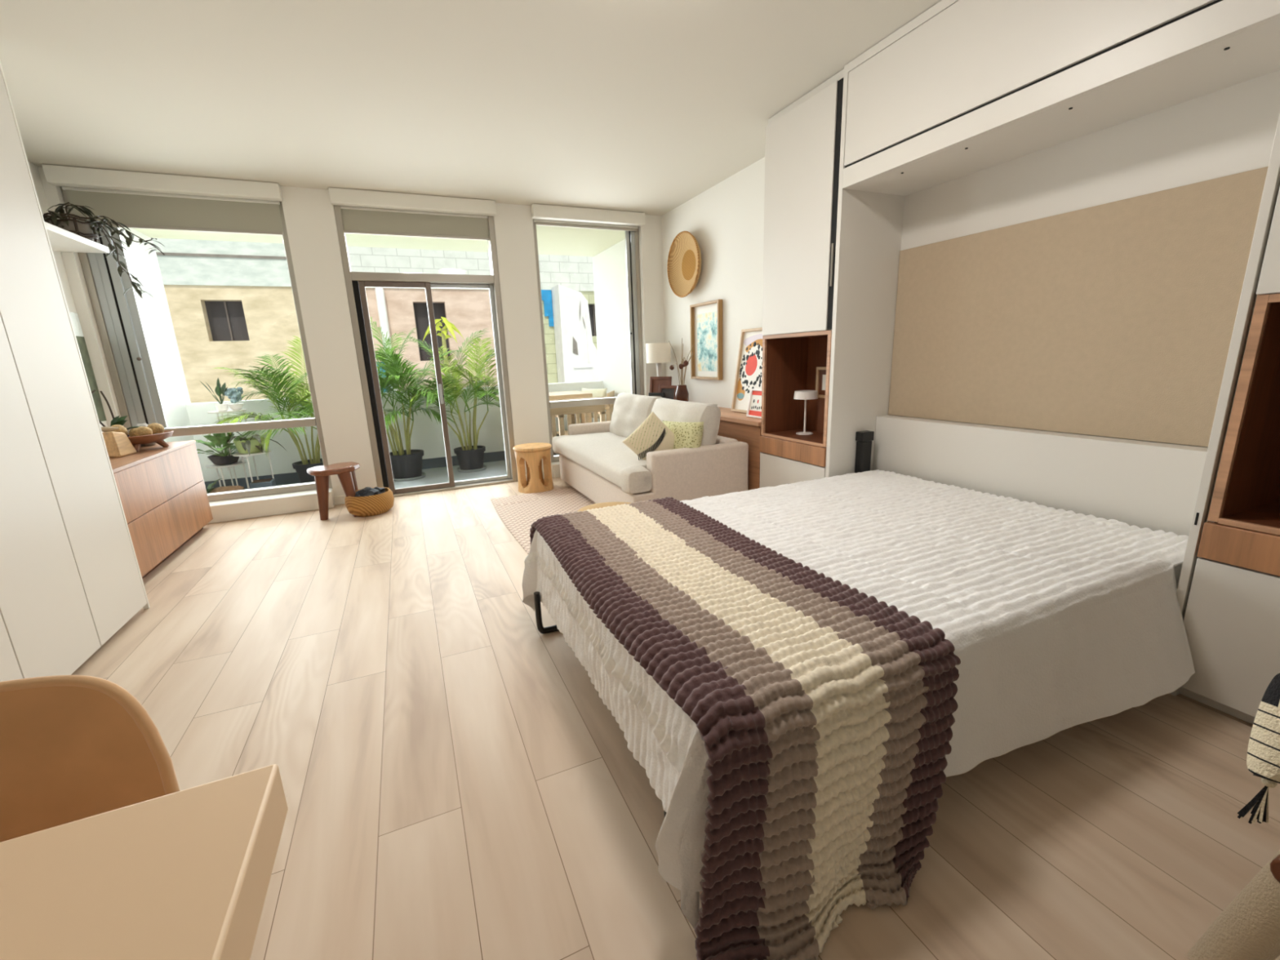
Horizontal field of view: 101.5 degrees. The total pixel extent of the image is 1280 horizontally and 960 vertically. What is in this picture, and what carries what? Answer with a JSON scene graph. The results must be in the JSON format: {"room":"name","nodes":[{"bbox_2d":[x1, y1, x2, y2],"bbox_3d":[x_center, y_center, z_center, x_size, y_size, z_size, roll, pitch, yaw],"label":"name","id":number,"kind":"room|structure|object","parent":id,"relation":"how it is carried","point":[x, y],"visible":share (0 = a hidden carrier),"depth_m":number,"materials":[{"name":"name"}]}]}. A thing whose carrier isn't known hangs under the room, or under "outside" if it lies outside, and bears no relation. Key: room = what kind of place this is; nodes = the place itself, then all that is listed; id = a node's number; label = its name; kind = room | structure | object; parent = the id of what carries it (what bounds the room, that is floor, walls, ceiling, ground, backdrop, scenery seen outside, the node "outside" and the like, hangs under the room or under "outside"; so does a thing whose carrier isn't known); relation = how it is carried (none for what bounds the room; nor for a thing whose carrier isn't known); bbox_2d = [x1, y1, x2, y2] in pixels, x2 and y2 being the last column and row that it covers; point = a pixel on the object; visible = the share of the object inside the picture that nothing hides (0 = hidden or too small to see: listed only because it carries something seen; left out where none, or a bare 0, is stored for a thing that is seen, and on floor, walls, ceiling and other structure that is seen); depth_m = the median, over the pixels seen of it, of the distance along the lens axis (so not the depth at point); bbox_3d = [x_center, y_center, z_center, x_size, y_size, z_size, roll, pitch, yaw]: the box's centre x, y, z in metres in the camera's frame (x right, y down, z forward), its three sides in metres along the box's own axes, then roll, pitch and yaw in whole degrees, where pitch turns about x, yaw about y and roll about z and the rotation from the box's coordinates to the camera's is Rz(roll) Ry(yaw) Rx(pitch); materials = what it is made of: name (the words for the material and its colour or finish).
{"room":"studio apartment","nodes":[
{"label":"studio apartment","id":0,"kind":"room"},
{"bbox_2d":[27,161,107,432],"bbox_3d":[-2.448,-0.087,0.312,0.100,2.565,7.790,-8,14,-23],"label":"wall","id":1,"kind":"structure","parent":0,"point":[33,169],"depth_m":3.59,"materials":[{"name":"white paint"}]},
{"bbox_2d":[44,221,109,253],"bbox_3d":[-3.578,-1.456,3.022,0.300,0.044,1.280,-8,14,-23],"label":"floating shelf","id":2,"kind":"object","parent":1,"relation":"attached to","point":[60,239],"visible":0.36,"depth_m":3.36,"materials":[{"name":"white laminate"}]},
{"bbox_2d":[43,202,164,299],"bbox_3d":[-3.578,-1.527,3.535,0.609,0.580,0.348,-8,14,-23],"label":"trailing plant","id":3,"kind":"object","parent":2,"relation":"on","point":[87,229],"visible":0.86,"depth_m":3.48,"materials":[{"name":"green plant"}]},
{"bbox_2d":[69,311,106,422],"bbox_3d":[-3.822,-0.740,3.481,0.030,0.760,0.620,-8,14,-23],"label":"picture","id":4,"kind":"object","parent":1,"relation":"attached to","point":[74,317],"visible":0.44,"depth_m":3.71},
{"bbox_2d":[119,227,194,442],"bbox_3d":[-4.440,-0.956,4.648,0.170,2.510,1.510,-8,14,-23],"label":"wall","id":5,"kind":"structure","parent":0,"point":[155,315],"depth_m":4.93,"materials":[{"name":"white paint"}]},
{"bbox_2d":[204,450,559,493],"bbox_3d":[-2.516,-0.205,6.364,4.490,0.120,0.015,-8,14,-23],"label":"baseboard","id":6,"kind":"structure","parent":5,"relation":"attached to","point":[290,477],"depth_m":5.80,"materials":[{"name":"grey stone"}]},
{"bbox_2d":[37,166,665,496],"bbox_3d":[-1.868,-1.173,4.820,4.950,2.565,0.200,-8,14,-23],"label":"wall","id":7,"kind":"structure","parent":0,"point":[308,213],"depth_m":4.54,"materials":[{"name":"white paint"}]},
{"bbox_2d":[60,186,332,502],"bbox_3d":[-3.379,-1.016,4.155,1.305,2.385,0.114,-8,14,-23],"label":"window","id":8,"kind":"structure","parent":7,"relation":"in","point":[117,314],"depth_m":3.96,"materials":[{"name":"silver metal"}]},
{"bbox_2d":[41,164,284,235],"bbox_3d":[-3.372,-2.018,3.814,1.325,0.345,0.135,-8,14,-23],"label":"roller blind","id":9,"kind":"object","parent":8,"relation":"attached to","point":[132,199],"visible":0.91,"depth_m":3.81,"materials":[{"name":"white fabric"}]},
{"bbox_2d":[207,487,334,524],"bbox_3d":[-3.307,0.227,4.389,1.305,0.145,0.280,-8,14,-23],"label":"trim","id":10,"kind":"structure","parent":7,"relation":"attached to","point":[233,509],"depth_m":4.34,"materials":[{"name":"white"}]},
{"bbox_2d":[328,186,496,240],"bbox_3d":[-1.882,-2.243,4.448,1.285,0.305,0.135,-8,14,-23],"label":"roller blind","id":11,"kind":"object","parent":7,"relation":"attached to","point":[362,211],"visible":1,"depth_m":4.43,"materials":[{"name":"white fabric"}]},
{"bbox_2d":[333,204,517,497],"bbox_3d":[-1.883,-1.151,4.804,1.265,2.530,0.165,-8,14,-23],"label":"door","id":12,"kind":"structure","parent":7,"relation":"in","point":[356,282],"depth_m":4.72,"materials":[{"name":"silver metal"}]},
{"bbox_2d":[333,470,552,505],"bbox_3d":[-1.799,0.059,5.002,1.967,0.080,0.014,-8,14,-23],"label":"baseboard","id":13,"kind":"structure","parent":7,"relation":"attached to","point":[339,500],"depth_m":4.63,"materials":[{"name":"white"}]},
{"bbox_2d":[551,461,560,478],"bbox_3d":[-0.425,-0.177,5.643,1.100,0.145,0.240,-8,14,-23],"label":"trim","id":14,"kind":"structure","parent":7,"relation":"attached to","point":[555,465],"depth_m":5.34,"materials":[{"name":"white"}]},
{"bbox_2d":[532,218,644,462],"bbox_3d":[-0.491,-1.417,5.397,1.100,2.385,0.100,-8,14,-23],"label":"window","id":15,"kind":"structure","parent":7,"relation":"in","point":[632,238],"depth_m":5.43,"materials":[{"name":"silver metal"}]},
{"bbox_2d":[530,204,644,231],"bbox_3d":[-0.485,-2.513,5.029,1.120,0.150,0.135,-8,14,-23],"label":"roller blind","id":16,"kind":"object","parent":15,"relation":"attached to","point":[542,215],"visible":1,"depth_m":4.99,"materials":[{"name":"white fabric"}]},
{"bbox_2d":[132,225,625,256],"bbox_3d":[-2.369,-2.543,5.227,5.200,0.160,1.470,-8,14,-23],"label":"ceiling","id":17,"kind":"structure","parent":0,"point":[551,240],"depth_m":5.59,"materials":[{"name":"beige paint"}]},
{"bbox_2d":[186,380,603,481],"bbox_3d":[-2.601,-0.610,6.329,5.150,0.930,0.150,-8,14,-23],"label":"parapet","id":18,"kind":"object","parent":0,"point":[427,434],"visible":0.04,"depth_m":6.09,"materials":[{"name":"white paint"}]},
{"bbox_2d":[244,453,559,489],"bbox_3d":[-2.320,0.021,5.878,5.150,0.110,1.590,-8,14,-23],"label":"floor","id":19,"kind":"structure","parent":0,"point":[494,468],"depth_m":5.91,"materials":[{"name":"paint"}]},
{"bbox_2d":[203,478,222,493],"bbox_3d":[-3.863,0.125,4.646,0.261,0.365,0.322,-1,13,4],"label":"potted plant","id":20,"kind":"object","parent":19,"relation":"on","point":[210,486],"visible":0.18,"depth_m":4.66,"materials":[{"name":"green plant"}]},
{"bbox_2d":[209,485,244,493],"bbox_3d":[-3.839,0.162,4.846,0.268,0.200,0.263,0,13,10],"label":"stump","id":21,"kind":"object","parent":19,"relation":"on","point":[221,489],"visible":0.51,"depth_m":4.79,"materials":[{"name":"brown wood"}]},
{"bbox_2d":[205,408,274,488],"bbox_3d":[-3.896,-0.247,5.148,0.561,0.862,0.470,-3,13,-2],"label":"plant stand","id":22,"kind":"object","parent":19,"relation":"on","point":[240,462],"visible":0.62,"depth_m":5.09,"materials":[{"name":"white metal"}]},
{"bbox_2d":[200,377,228,411],"bbox_3d":[-4.050,-0.817,5.010,0.101,0.321,0.205,6,16,31],"label":"potted plant","id":23,"kind":"object","parent":22,"relation":"on","point":[220,389],"visible":1,"depth_m":5.02,"materials":[{"name":"green plant"}]},
{"bbox_2d":[195,432,243,465],"bbox_3d":[-4.051,-0.336,5.066,0.524,0.359,0.627,0,13,9],"label":"potted plant","id":24,"kind":"object","parent":22,"relation":"on","point":[218,439],"visible":0.76,"depth_m":5.01,"materials":[{"name":"green plant"}]},
{"bbox_2d":[205,460,245,468],"bbox_3d":[-4.015,-0.150,5.081,0.310,0.012,0.310,-8,14,-23],"label":"tray","id":25,"kind":"object","parent":22,"relation":"on","point":[240,462],"depth_m":5.02,"materials":[{"name":"white metal"}]},
{"bbox_2d":[207,408,246,413],"bbox_3d":[-4.040,-0.673,5.123,0.310,0.012,0.310,-8,14,-23],"label":"tray","id":26,"kind":"object","parent":22,"relation":"on","point":[242,410],"depth_m":5.05,"materials":[{"name":"white metal"}]},
{"bbox_2d":[224,386,244,409],"bbox_3d":[-3.992,-0.803,5.162,0.149,0.220,0.181,-8,14,-23],"label":"potted plant","id":27,"kind":"object","parent":22,"relation":"on","point":[235,396],"visible":0.99,"depth_m":5.11,"materials":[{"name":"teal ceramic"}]},
{"bbox_2d":[227,403,244,409],"bbox_3d":[-3.989,-0.723,5.169,0.140,0.060,0.140,-8,14,-23],"label":"bowl","id":28,"kind":"object","parent":27,"relation":"on","point":[233,406],"depth_m":5.13,"materials":[{"name":"white ceramic"}]},
{"bbox_2d":[232,449,271,456],"bbox_3d":[-3.767,-0.262,5.080,0.310,0.012,0.310,-8,14,-23],"label":"tray","id":29,"kind":"object","parent":22,"relation":"on","point":[237,454],"depth_m":4.99,"materials":[{"name":"white metal"}]},
{"bbox_2d":[218,431,285,457],"bbox_3d":[-3.804,-0.339,5.044,0.482,0.256,0.458,-3,13,-3],"label":"potted plant","id":30,"kind":"object","parent":22,"relation":"on","point":[249,446],"visible":0.9,"depth_m":4.97,"materials":[{"name":"green plant"}]},
{"bbox_2d":[248,478,275,488],"bbox_3d":[-3.654,0.100,5.088,0.180,0.196,0.160,-8,14,-23],"label":"planter","id":31,"kind":"object","parent":19,"relation":"on","point":[268,482],"visible":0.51,"depth_m":5.02,"materials":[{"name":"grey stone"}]},
{"bbox_2d":[202,335,323,483],"bbox_3d":[-3.533,-0.669,5.295,1.570,1.588,1.387,-5,14,-12],"label":"potted palm","id":32,"kind":"object","parent":19,"relation":"on","point":[301,467],"visible":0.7,"depth_m":5.26,"materials":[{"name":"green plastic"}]},
{"bbox_2d":[292,458,323,483],"bbox_3d":[-3.477,-0.070,5.592,0.367,0.258,0.367,-8,14,-23],"label":"pot","id":33,"kind":"object","parent":19,"relation":"on","point":[300,467],"depth_m":5.46,"materials":[{"name":"grey plastic"}]},
{"bbox_2d":[311,316,466,481],"bbox_3d":[-2.653,-0.884,5.703,1.462,1.755,1.380,-3,13,-5],"label":"potted palm","id":34,"kind":"object","parent":19,"relation":"on","point":[406,464],"visible":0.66,"depth_m":5.64,"materials":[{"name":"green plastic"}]},
{"bbox_2d":[389,448,423,479],"bbox_3d":[-2.603,-0.170,5.836,0.389,0.278,0.389,-8,14,-23],"label":"pot","id":35,"kind":"object","parent":34,"relation":"on","point":[406,464],"depth_m":5.72,"materials":[{"name":"grey plastic"}]},
{"bbox_2d":[402,327,500,472],"bbox_3d":[-2.033,-0.935,6.077,1.455,1.638,1.183,-10,16,-31],"label":"potted palm","id":36,"kind":"object","parent":19,"relation":"on","point":[470,458],"visible":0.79,"depth_m":6.00,"materials":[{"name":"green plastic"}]},
{"bbox_2d":[453,445,485,470],"bbox_3d":[-1.993,-0.255,6.164,0.356,0.248,0.356,-8,14,-23],"label":"pot","id":37,"kind":"object","parent":36,"relation":"on","point":[472,457],"depth_m":6.06,"materials":[{"name":"grey plastic"}]},
{"bbox_2d":[493,391,592,424],"bbox_3d":[-1.144,-0.608,6.296,1.020,0.835,0.700,-8,14,-23],"label":"patio table","id":38,"kind":"object","parent":19,"relation":"on","point":[563,394],"visible":0.28,"depth_m":6.08,"materials":[{"name":"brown wood"}]},
{"bbox_2d":[549,399,564,454],"bbox_3d":[-1.142,-0.465,5.723,0.540,0.820,0.520,-8,14,-23],"label":"patio chair","id":39,"kind":"object","parent":19,"relation":"on","point":[554,412],"visible":0.25,"depth_m":5.53,"materials":[{"name":"grey wood"}]},
{"bbox_2d":[550,396,605,455],"bbox_3d":[-0.714,-0.524,5.906,0.540,0.820,0.520,-8,14,-23],"label":"patio chair","id":40,"kind":"object","parent":19,"relation":"on","point":[595,409],"visible":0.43,"depth_m":5.64,"materials":[{"name":"grey wood"}]},
{"bbox_2d":[570,390,614,424],"bbox_3d":[-0.588,-0.677,6.536,0.520,0.820,0.540,-1,13,5],"label":"patio chair","id":41,"kind":"object","parent":19,"relation":"on","point":[608,407],"visible":0.26,"depth_m":6.24,"materials":[{"name":"grey wood"}]},
{"bbox_2d":[578,387,606,418],"bbox_3d":[-0.590,-0.946,6.454,0.420,0.365,0.177,8,17,37],"label":"cushion","id":42,"kind":"object","parent":41,"relation":"on","point":[596,392],"visible":0.23,"depth_m":6.36,"materials":[{"name":"beige fabric"}]},
{"bbox_2d":[0,0,941,215],"bbox_3d":[-0.306,-1.709,0.994,4.950,0.120,8.090,-8,14,-23],"label":"ceiling","id":43,"kind":"structure","parent":0,"point":[646,106],"depth_m":2.67,"materials":[{"name":"white paint"}]},
{"bbox_2d":[592,239,631,421],"bbox_3d":[-0.135,-1.552,6.490,0.290,2.510,1.510,-8,14,-23],"label":"wall","id":44,"kind":"structure","parent":0,"point":[609,266],"depth_m":6.45,"materials":[{"name":"white paint"}]},
{"bbox_2d":[71,477,1279,959],"bbox_3d":[-0.223,0.876,1.637,4.750,0.080,7.960,-8,14,-23],"label":"floor","id":45,"kind":"structure","parent":0,"point":[457,784],"depth_m":1.47,"materials":[{"name":"brown wood"}]},
{"bbox_2d":[0,61,150,681],"bbox_3d":[-2.238,-0.210,0.807,0.701,2.561,3.349,-8,14,-23],"label":"wardrobe","id":46,"kind":"object","parent":45,"relation":"on","point":[71,578],"visible":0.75,"depth_m":2.14,"materials":[{"name":"white laminate"}]},
{"bbox_2d":[0,675,180,842],"bbox_3d":[-0.806,0.713,0.512,0.553,0.801,0.524,-8,14,-23],"label":"dining chair","id":47,"kind":"object","parent":45,"relation":"on","point":[73,748],"visible":0.51,"depth_m":0.70,"materials":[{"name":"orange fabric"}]},
{"bbox_2d":[0,764,288,959],"bbox_3d":[-0.704,0.849,0.021,1.118,0.750,0.982,-8,14,-23],"label":"dining table","id":48,"kind":"object","parent":45,"relation":"on","point":[185,874],"visible":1,"depth_m":0.46,"materials":[{"name":"beige laminate"}]},
{"bbox_2d":[109,440,213,578],"bbox_3d":[-3.291,0.223,3.226,0.551,0.685,1.645,-8,14,-23],"label":"credenza","id":49,"kind":"object","parent":45,"relation":"on","point":[162,491],"visible":0.44,"depth_m":3.35,"materials":[{"name":"brown wood"}]},
{"bbox_2d":[91,389,140,436],"bbox_3d":[-3.527,-0.446,3.467,0.231,0.522,0.406,-4,13,-7],"label":"orchid","id":50,"kind":"object","parent":49,"relation":"on","point":[116,420],"visible":0.26,"depth_m":3.53,"materials":[{"name":"green plant"}]},
{"bbox_2d":[102,431,136,457],"bbox_3d":[-3.372,-0.237,3.343,0.291,0.161,0.166,0,13,10],"label":"wood block","id":51,"kind":"object","parent":49,"relation":"on","point":[117,444],"visible":0.71,"depth_m":3.27,"materials":[{"name":"beige wood"}]},
{"bbox_2d":[101,426,119,431],"bbox_3d":[-3.363,-0.320,3.298,0.040,0.034,0.120,5,15,29],"label":"stick","id":52,"kind":"object","parent":51,"relation":"on","point":[110,428],"visible":0.65,"depth_m":3.30,"materials":[{"name":"beige wood"}]},
{"bbox_2d":[135,422,155,446],"bbox_3d":[-3.561,-0.319,3.751,0.150,0.176,0.194,-8,14,-23],"label":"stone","id":53,"kind":"object","parent":49,"relation":"on","point":[144,424],"visible":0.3,"depth_m":3.73,"materials":[{"name":"white stone"}]},
{"bbox_2d":[127,430,173,452],"bbox_3d":[-3.391,-0.255,3.563,0.332,0.116,0.328,-8,14,-23],"label":"wooden bowl","id":54,"kind":"object","parent":49,"relation":"on","point":[136,441],"visible":0.7,"depth_m":3.50,"materials":[{"name":"brown wood"}]},
{"bbox_2d":[111,424,128,435],"bbox_3d":[-3.443,-0.315,3.451,0.101,0.102,0.102,-8,14,-23],"label":"woven ball","id":55,"kind":"object","parent":54,"relation":"in","point":[122,429],"visible":0.35,"depth_m":3.44,"materials":[{"name":"beige wicker"}]},
{"bbox_2d":[137,426,152,435],"bbox_3d":[-3.316,-0.319,3.506,0.076,0.079,0.076,-8,14,-23],"label":"woven ball","id":56,"kind":"object","parent":54,"relation":"on","point":[142,431],"visible":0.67,"depth_m":3.48,"materials":[{"name":"beige wicker"}]},
{"bbox_2d":[147,422,164,434],"bbox_3d":[-3.351,-0.348,3.620,0.091,0.093,0.089,-1,13,5],"label":"woven ball","id":57,"kind":"object","parent":54,"relation":"on","point":[156,428],"visible":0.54,"depth_m":3.60,"materials":[{"name":"beige wicker"}]},
{"bbox_2d":[306,462,359,519],"bbox_3d":[-2.480,0.089,4.289,0.374,0.411,0.335,-8,14,-23],"label":"wooden stool","id":58,"kind":"object","parent":45,"relation":"on","point":[345,471],"visible":0.92,"depth_m":4.17,"materials":[{"name":"red wood"}]},
{"bbox_2d":[344,487,394,516],"bbox_3d":[-2.240,0.182,4.342,0.364,0.175,0.365,-8,14,-23],"label":"woven basket","id":59,"kind":"object","parent":45,"relation":"on","point":[375,504],"visible":0.84,"depth_m":4.20,"materials":[{"name":"wicker"}]},
{"bbox_2d":[354,486,386,497],"bbox_3d":[-2.242,0.123,4.326,0.237,0.128,0.228,-2,13,2],"label":"bundle","id":60,"kind":"object","parent":59,"relation":"in","point":[366,491],"visible":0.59,"depth_m":4.26,"materials":[{"name":"grey fabric"}]},
{"bbox_2d":[512,442,553,493],"bbox_3d":[-0.987,-0.118,4.883,0.354,0.420,0.354,-8,14,-23],"label":"stool","id":61,"kind":"object","parent":45,"relation":"on","point":[533,454],"visible":1,"depth_m":4.79,"materials":[{"name":"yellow wood"}]},
{"bbox_2d":[490,487,595,554],"bbox_3d":[-0.198,0.286,3.936,1.527,0.012,2.196,-8,14,-23],"label":"area rug","id":62,"kind":"object","parent":45,"relation":"on","point":[517,513],"visible":0.26,"depth_m":4.30,"materials":[{"name":"beige carpet"}]},
{"bbox_2d":[577,502,631,511],"bbox_3d":[-0.157,0.320,3.045,0.540,0.335,0.540,-8,14,-23],"label":"pouf","id":63,"kind":"object","parent":62,"relation":"on","point":[598,505],"visible":0.11,"depth_m":3.07,"materials":[{"name":"beige fabric"}]},
{"bbox_2d":[551,392,748,503],"bbox_3d":[-0.046,-0.271,4.434,0.955,0.830,1.940,-8,14,-23],"label":"sofa","id":64,"kind":"object","parent":62,"relation":"on","point":[594,460],"visible":0.75,"depth_m":3.73,"materials":[{"name":"grey fabric"}]},
{"bbox_2d":[551,431,652,493],"bbox_3d":[-0.115,-0.219,4.408,0.795,0.186,1.920,-8,14,-23],"label":"seat cushion","id":65,"kind":"object","parent":64,"relation":"on","point":[603,455],"depth_m":4.01,"materials":[{"name":"fabric"}]},
{"bbox_2d":[609,392,662,437],"bbox_3d":[-0.035,-0.567,4.828,0.330,0.434,0.870,-8,14,-23],"label":"cushion","id":66,"kind":"object","parent":64,"relation":"on","point":[630,411],"depth_m":4.69,"materials":[{"name":"fabric"}]},
{"bbox_2d":[622,411,674,460],"bbox_3d":[0.092,-0.271,3.728,0.438,0.423,0.180,-2,13,-1],"label":"throw pillow","id":67,"kind":"object","parent":64,"relation":"on","point":[652,435],"visible":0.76,"depth_m":3.68,"materials":[{"name":"beige fabric"}]},
{"bbox_2d":[662,420,703,448],"bbox_3d":[0.279,-0.287,3.766,0.173,0.286,0.454,-12,16,-36],"label":"throw pillow","id":68,"kind":"object","parent":64,"relation":"on","point":[686,434],"visible":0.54,"depth_m":3.63,"materials":[{"name":"yellow fabric"}]},
{"bbox_2d":[650,397,720,445],"bbox_3d":[0.311,-0.396,4.065,0.326,0.434,0.890,-8,14,-23],"label":"cushion","id":69,"kind":"object","parent":64,"relation":"on","point":[665,409],"depth_m":3.74,"materials":[{"name":"fabric"}]},
{"bbox_2d":[717,406,761,490],"bbox_3d":[0.569,-0.297,4.774,0.394,0.705,2.195,-8,14,-23],"label":"base cabinet","id":70,"kind":"object","parent":45,"relation":"on","point":[736,425],"visible":0.21,"depth_m":3.83,"materials":[{"name":"brown wood"}]},
{"bbox_2d":[645,342,671,376],"bbox_3d":[0.197,-1.110,5.433,0.256,0.600,0.256,-8,14,-23],"label":"table lamp","id":71,"kind":"object","parent":70,"relation":"on","point":[655,353],"visible":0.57,"depth_m":5.29,"materials":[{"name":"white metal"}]},
{"bbox_2d":[649,376,671,392],"bbox_3d":[0.206,-0.914,5.317,0.250,0.270,0.055,7,16,34],"label":"photo frame","id":72,"kind":"object","parent":70,"relation":"on","point":[655,381],"visible":0.53,"depth_m":5.33,"materials":[{"name":"brown wood"}]},
{"bbox_2d":[652,379,668,392],"bbox_3d":[0.208,-0.914,5.320,0.210,0.229,0.038,7,16,34],"label":"photo","id":73,"kind":"object","parent":72,"relation":"attached to","point":[655,383],"depth_m":5.33},
{"bbox_2d":[658,385,676,399],"bbox_3d":[0.271,-0.825,5.105,0.210,0.191,0.044,8,17,37],"label":"photo frame","id":74,"kind":"object","parent":70,"relation":"on","point":[669,391],"visible":0.52,"depth_m":5.09,"materials":[{"name":"brown wood"}]},
{"bbox_2d":[661,388,674,399],"bbox_3d":[0.274,-0.826,5.108,0.170,0.149,0.027,8,17,37],"label":"photo","id":75,"kind":"object","parent":74,"relation":"attached to","point":[668,393],"depth_m":5.10},
{"bbox_2d":[675,384,688,401],"bbox_3d":[0.395,-0.790,4.920,0.128,0.200,0.128,-8,14,-23],"label":"ceramic vase","id":76,"kind":"object","parent":70,"relation":"on","point":[682,393],"visible":0.63,"depth_m":4.87,"materials":[{"name":"brown ceramic"}]},
{"bbox_2d":[668,337,693,385],"bbox_3d":[0.396,-1.029,4.909,0.202,0.589,0.562,-6,14,-16],"label":"dried branches","id":77,"kind":"object","parent":76,"relation":"in","point":[683,363],"visible":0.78,"depth_m":4.86,"materials":[{"name":"brown"}]},
{"bbox_2d":[730,327,762,413],"bbox_3d":[0.919,-0.846,4.072,0.127,0.656,0.560,-8,14,-23],"label":"framed print","id":78,"kind":"object","parent":70,"relation":"on","point":[748,374],"visible":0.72,"depth_m":4.21,"materials":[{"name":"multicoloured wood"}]},
{"bbox_2d":[746,388,761,418],"bbox_3d":[0.881,-0.559,3.836,0.060,0.209,0.260,-8,14,-23],"label":"framed print","id":79,"kind":"object","parent":70,"relation":"on","point":[754,406],"visible":0.54,"depth_m":3.89,"materials":[{"name":"white paper"}]},
{"bbox_2d":[759,68,844,488],"bbox_3d":[1.117,-0.921,3.284,0.400,2.562,0.633,-8,14,-23],"label":"cabinet tower","id":80,"kind":"object","parent":45,"relation":"on","point":[802,143],"visible":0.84,"depth_m":3.14,"materials":[{"name":"white laminate"}]},
{"bbox_2d":[793,390,817,435],"bbox_3d":[1.100,-0.450,3.484,0.156,0.288,0.156,-8,14,-23],"label":"desk lamp","id":81,"kind":"object","parent":80,"relation":"in","point":[805,395],"visible":1,"depth_m":3.42,"materials":[{"name":"white metal"}]},
{"bbox_2d":[815,366,826,433],"bbox_3d":[1.223,-0.521,3.443,0.020,0.436,0.180,-8,14,-23],"label":"framed picture","id":82,"kind":"object","parent":80,"relation":"in","point":[820,380],"visible":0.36,"depth_m":3.47,"materials":[{"name":"brown wood"}]},
{"bbox_2d":[822,374,826,390],"bbox_3d":[1.220,-0.636,3.416,0.002,0.100,0.080,-8,14,-23],"label":"print","id":83,"kind":"object","parent":82,"relation":"attached to","point":[824,376],"depth_m":3.44,"materials":[{"name":"white paper"}]},
{"bbox_2d":[533,430,1182,817],"bbox_3d":[0.754,0.318,2.147,2.169,0.700,1.515,-8,14,-23],"label":"bed","id":84,"kind":"object","parent":45,"relation":"on","point":[864,439],"visible":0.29,"depth_m":3.08,"materials":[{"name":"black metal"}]},
{"bbox_2d":[521,469,1195,928],"bbox_3d":[0.755,0.457,2.088,2.181,0.514,1.660,-8,14,-23],"label":"quilt","id":85,"kind":"object","parent":84,"relation":"on","point":[1055,620],"visible":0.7,"depth_m":1.60,"materials":[{"name":"white fabric"}]},
{"bbox_2d":[529,497,960,959],"bbox_3d":[0.139,0.525,1.794,0.765,0.509,1.724,-8,14,-23],"label":"knit throw","id":86,"kind":"object","parent":85,"relation":"on","point":[821,709],"visible":0.98,"depth_m":1.18,"materials":[{"name":"fabric"}]},
{"bbox_2d":[825,0,1279,620],"bbox_3d":[1.614,-0.706,2.294,0.468,2.562,1.615,-8,14,-23],"label":"tall cabinet","id":87,"kind":"object","parent":45,"relation":"on","point":[1055,217],"visible":0.75,"depth_m":2.16,"materials":[{"name":"white laminate"}]},
{"bbox_2d":[1168,187,1279,724],"bbox_3d":[2.072,-0.485,1.287,0.473,2.562,0.632,-8,14,-23],"label":"cabinet tower","id":88,"kind":"object","parent":45,"relation":"on","point":[1232,618],"visible":0.97,"depth_m":1.58,"materials":[{"name":"white laminate"}]},
{"bbox_2d":[1187,850,1279,959],"bbox_3d":[1.510,0.594,0.617,0.635,0.829,0.955,-8,14,-23],"label":"lounge chair","id":89,"kind":"object","parent":45,"relation":"on","point":[1248,928],"visible":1,"depth_m":0.93,"materials":[{"name":"beige fabric"}]},
{"bbox_2d":[1237,672,1279,823],"bbox_3d":[1.251,0.471,0.876,0.456,0.303,0.139,-1,13,6],"label":"pillow","id":90,"kind":"object","parent":89,"relation":"on","point":[1263,757],"visible":1,"depth_m":0.88,"materials":[{"name":"beige fabric"}]},
{"bbox_2d":[661,156,764,408],"bbox_3d":[1.939,-0.695,2.189,0.180,2.565,7.790,-8,14,-23],"label":"wall","id":91,"kind":"structure","parent":0,"point":[726,220],"depth_m":4.50,"materials":[{"name":"white paint"}]},
{"bbox_2d":[666,231,701,297],"bbox_3d":[0.434,-2.019,4.916,0.095,0.578,0.609,-8,14,-23],"label":"wall plate","id":92,"kind":"object","parent":91,"relation":"attached to","point":[684,258],"visible":1,"depth_m":4.97,"materials":[{"name":"wicker"}]},
{"bbox_2d":[689,299,722,380],"bbox_3d":[0.606,-1.276,4.821,0.045,0.685,0.500,-8,14,-23],"label":"framed piece","id":93,"kind":"object","parent":91,"relation":"attached to","point":[705,317],"visible":1,"depth_m":4.82,"materials":[{"name":"blue paper"}]},
{"bbox_2d":[697,311,717,371],"bbox_3d":[0.619,-1.271,4.828,0.002,0.520,0.350,-8,14,-23],"label":"painting","id":94,"kind":"object","parent":93,"relation":"attached to","point":[707,322],"depth_m":4.82},
{"label":"outside","id":95,"kind":"structure","parent":0,"visible":0},
{"bbox_3d":[-9.483,-0.394,22.037,60.000,0.100,32.800,-8,14,-23],"label":"ground","id":96,"kind":"structure","parent":95,"visible":0},
{"bbox_2d":[152,238,599,403],"bbox_3d":[-3.983,-1.176,10.210,15.000,6.450,1.080,-8,14,-23],"label":"building","id":97,"kind":"structure","parent":96,"relation":"on","point":[231,304],"depth_m":9.14,"materials":[{"name":"yellow paint"}]},
{"bbox_2d":[422,316,464,388],"bbox_3d":[-3.475,-0.449,9.981,0.730,5.105,0.611,-8,14,-23],"label":"banana plant","id":98,"kind":"object","parent":96,"relation":"on","point":[450,326],"visible":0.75,"depth_m":9.42,"materials":[{"name":"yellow plant"}]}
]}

